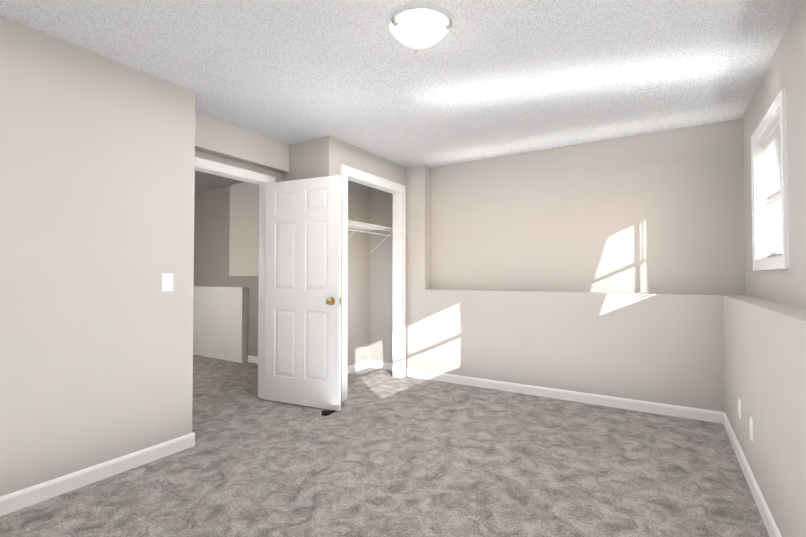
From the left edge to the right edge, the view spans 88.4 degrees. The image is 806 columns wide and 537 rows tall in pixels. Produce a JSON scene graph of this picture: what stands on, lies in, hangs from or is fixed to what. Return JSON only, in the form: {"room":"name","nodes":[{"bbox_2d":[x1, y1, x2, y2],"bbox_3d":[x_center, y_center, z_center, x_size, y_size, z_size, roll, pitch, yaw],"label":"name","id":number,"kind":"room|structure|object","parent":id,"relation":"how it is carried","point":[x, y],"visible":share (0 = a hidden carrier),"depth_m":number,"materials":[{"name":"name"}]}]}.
{"room":"empty basement bedroom","nodes":[
{"label":"empty basement bedroom","id":0,"kind":"room"},
{"bbox_2d":[0,15,194,496],"bbox_3d":[-2.325,-0.022,1.967,0.550,2.440,2.446,-1,-1,32],"label":"wall","id":1,"kind":"structure","parent":0,"point":[97,167],"depth_m":2.33,"materials":[{"name":"paint"}]},
{"bbox_2d":[0,432,194,515],"bbox_3d":[-2.043,1.152,1.865,0.013,0.090,2.309,-1,-1,32],"label":"baseboard","id":2,"kind":"structure","parent":1,"relation":"attached to","point":[25,497],"depth_m":2.32,"materials":[{"name":"white wood"}]},
{"bbox_2d":[162,274,172,290],"bbox_3d":[-1.532,0.090,2.702,0.011,0.114,0.070,-1,-1,32],"label":"switch plate","id":3,"kind":"object","parent":1,"relation":"attached to","point":[167,282],"visible":1,"depth_m":2.70,"materials":[{"name":"white plastic"}]},
{"bbox_2d":[193,286,248,362],"bbox_3d":[-3.214,0.773,6.267,2.565,1.010,0.106,-1,-1,32],"label":"wall","id":4,"kind":"structure","parent":0,"point":[220,322],"depth_m":5.80,"materials":[{"name":"beige paint"}]},
{"bbox_2d":[194,186,258,356],"bbox_3d":[-2.568,0.053,6.008,4.150,2.440,0.120,-1,-1,32],"label":"wall","id":5,"kind":"structure","parent":0,"point":[211,232],"depth_m":6.03,"materials":[{"name":"paint"}]},
{"bbox_2d":[247,355,257,363],"bbox_3d":[-1.473,1.214,5.222,1.485,0.090,0.013,-1,-1,32],"label":"baseboard","id":6,"kind":"structure","parent":5,"relation":"attached to","point":[252,359],"depth_m":5.55,"materials":[{"name":"white wood"}]},
{"bbox_2d":[229,182,258,275],"bbox_3d":[-1.634,-0.542,5.334,1.839,1.275,0.051,-1,-1,32],"label":"wall","id":7,"kind":"structure","parent":0,"point":[244,234],"depth_m":5.63,"materials":[{"name":"paint"}]},
{"bbox_2d":[195,150,369,365],"bbox_3d":[-1.160,0.020,4.233,0.120,2.440,2.632,-1,-1,32],"label":"wall","id":8,"kind":"structure","parent":0,"point":[358,283],"depth_m":5.11,"materials":[{"name":"paint"}]},
{"bbox_2d":[195,157,275,398],"bbox_3d":[-1.551,0.171,3.605,0.160,2.115,0.970,-1,-1,32],"label":"door frame","id":9,"kind":"structure","parent":8,"relation":"attached to","point":[224,170],"depth_m":3.95,"materials":[{"name":"white wood"}]},
{"bbox_2d":[265,175,340,410],"bbox_3d":[-0.913,0.208,3.736,0.811,2.023,0.035,0,-1,24],"label":"door","id":10,"kind":"structure","parent":8,"relation":"in","point":[302,285],"depth_m":3.71,"materials":[{"name":"white wood"}]},
{"bbox_2d":[326,297,340,304],"bbox_3d":[-0.586,0.282,3.589,0.111,0.066,0.176,0,-1,24],"label":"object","id":11,"kind":"structure","parent":10,"relation":"attached to","point":[330,301],"depth_m":3.56,"materials":[{"name":"gold metal"}]},
{"bbox_2d":[348,360,371,373],"bbox_3d":[-0.781,1.205,4.728,0.013,0.090,1.354,-1,-1,32],"label":"baseboard","id":12,"kind":"structure","parent":8,"relation":"attached to","point":[366,364],"depth_m":5.11,"materials":[{"name":"white wood"}]},
{"bbox_2d":[348,220,392,253],"bbox_3d":[-0.613,-0.352,4.651,0.406,0.305,1.346,-1,-1,32],"label":"wire closet shelf","id":13,"kind":"object","parent":8,"relation":"attached to","point":[360,225],"visible":0.54,"depth_m":4.86,"materials":[{"name":"white metal"}]},
{"bbox_2d":[282,135,337,181],"bbox_3d":[-0.949,0.016,3.985,0.740,2.440,0.120,-1,-1,32],"label":"wall","id":14,"kind":"structure","parent":0,"point":[315,158],"depth_m":3.86,"materials":[{"name":"paint"}]},
{"bbox_2d":[338,139,405,185],"bbox_3d":[-0.287,0.024,4.440,0.100,2.440,1.354,-1,-1,32],"label":"wall","id":15,"kind":"structure","parent":0,"point":[352,156],"depth_m":4.27,"materials":[{"name":"paint"}]},
{"bbox_2d":[341,164,405,401],"bbox_3d":[-0.320,0.137,4.369,0.122,2.212,1.128,-1,-1,32],"label":"trim","id":16,"kind":"structure","parent":15,"relation":"attached to","point":[396,190],"depth_m":4.73,"materials":[{"name":"white wood"}]},
{"bbox_2d":[0,355,768,536],"bbox_3d":[-1.940,1.273,3.302,8.360,0.100,5.398,-1,-1,32],"label":"floor","id":17,"kind":"structure","parent":0,"point":[383,453],"depth_m":2.43,"materials":[{"name":"carpet"}]},
{"bbox_2d":[321,410,335,415],"bbox_3d":[-0.627,1.209,3.518,0.055,0.036,0.146,0,-1,24],"label":"door stop","id":18,"kind":"object","parent":17,"relation":"on","point":[326,412],"visible":0.86,"depth_m":3.46,"materials":[{"name":"black rubber"}]},
{"bbox_2d":[0,0,801,192],"bbox_3d":[-1.940,-1.276,3.349,8.360,0.120,5.398,-1,-1,32],"label":"ceiling","id":19,"kind":"structure","parent":0,"point":[485,79],"depth_m":2.50,"materials":[{"name":"white paint"}]},
{"bbox_2d":[195,112,288,172],"bbox_3d":[-1.458,-1.080,3.570,0.101,0.264,1.158,-1,-1,32],"label":"bulkhead","id":20,"kind":"object","parent":19,"relation":"attached to","point":[213,136],"visible":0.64,"depth_m":3.57,"materials":[{"name":"paint"}]},
{"bbox_2d":[389,8,451,52],"bbox_3d":[0.089,-1.186,2.104,0.326,0.104,0.318,-1,-1,32],"label":"flush-mount light","id":21,"kind":"object","parent":19,"relation":"attached to","point":[415,29],"visible":1,"depth_m":2.03,"materials":[{"name":"white glass"}]},
{"bbox_2d":[370,119,746,411],"bbox_3d":[1.177,0.022,4.302,4.010,2.440,0.276,-1,-1,32],"label":"wall","id":22,"kind":"structure","parent":0,"point":[615,267],"depth_m":3.94,"materials":[{"name":"paint"}]},
{"bbox_2d":[372,360,392,370],"bbox_3d":[-0.188,1.212,5.147,0.505,0.090,0.013,-1,-1,32],"label":"baseboard","id":23,"kind":"structure","parent":22,"relation":"attached to","point":[375,364],"depth_m":5.18,"materials":[{"name":"white wood"}]},
{"bbox_2d":[406,368,719,422],"bbox_3d":[1.268,1.192,4.042,2.935,0.090,0.031,-1,-1,32],"label":"baseboard","id":24,"kind":"structure","parent":22,"relation":"attached to","point":[616,402],"depth_m":3.83,"materials":[{"name":"white wood"}]},
{"bbox_2d":[723,0,805,536],"bbox_3d":[1.438,-0.035,1.236,0.315,2.440,5.198,-1,-1,32],"label":"wall","id":25,"kind":"structure","parent":0,"point":[764,320],"depth_m":2.03,"materials":[{"name":"paint"}]},
{"bbox_2d":[738,398,740,419],"bbox_3d":[2.113,0.882,2.604,0.010,0.114,0.070,-1,-1,32],"label":"electrical outlet plate","id":26,"kind":"object","parent":25,"relation":"attached to","point":[739,406],"visible":1,"depth_m":2.59,"materials":[{"name":"white plastic"}]},
{"bbox_2d":[720,412,781,536],"bbox_3d":[1.258,1.140,1.235,0.013,0.090,4.803,-1,-1,32],"label":"baseboard","id":27,"kind":"structure","parent":25,"relation":"attached to","point":[769,522],"depth_m":2.20,"materials":[{"name":"white wood"}]},
{"bbox_2d":[750,417,753,441],"bbox_3d":[1.897,0.876,2.258,0.010,0.114,0.070,-1,-1,32],"label":"electrical outlet plate","id":28,"kind":"object","parent":25,"relation":"attached to","point":[751,430],"visible":0.96,"depth_m":2.25,"materials":[{"name":"white plastic"}]},
{"bbox_2d":[751,88,789,269],"bbox_3d":[2.305,-0.467,2.507,0.175,0.946,0.896,-1,-1,32],"label":"window","id":29,"kind":"structure","parent":25,"relation":"in","point":[779,247],"depth_m":2.67,"materials":[{"name":"white plastic"}]},
{"bbox_2d":[761,119,781,258],"bbox_3d":[2.278,-0.468,2.525,0.042,0.805,0.752,-1,-1,32],"label":"window blind","id":30,"kind":"object","parent":29,"relation":"attached to","point":[771,149],"visible":0.62,"depth_m":2.63,"materials":[{"name":"white plastic"}]}
]}

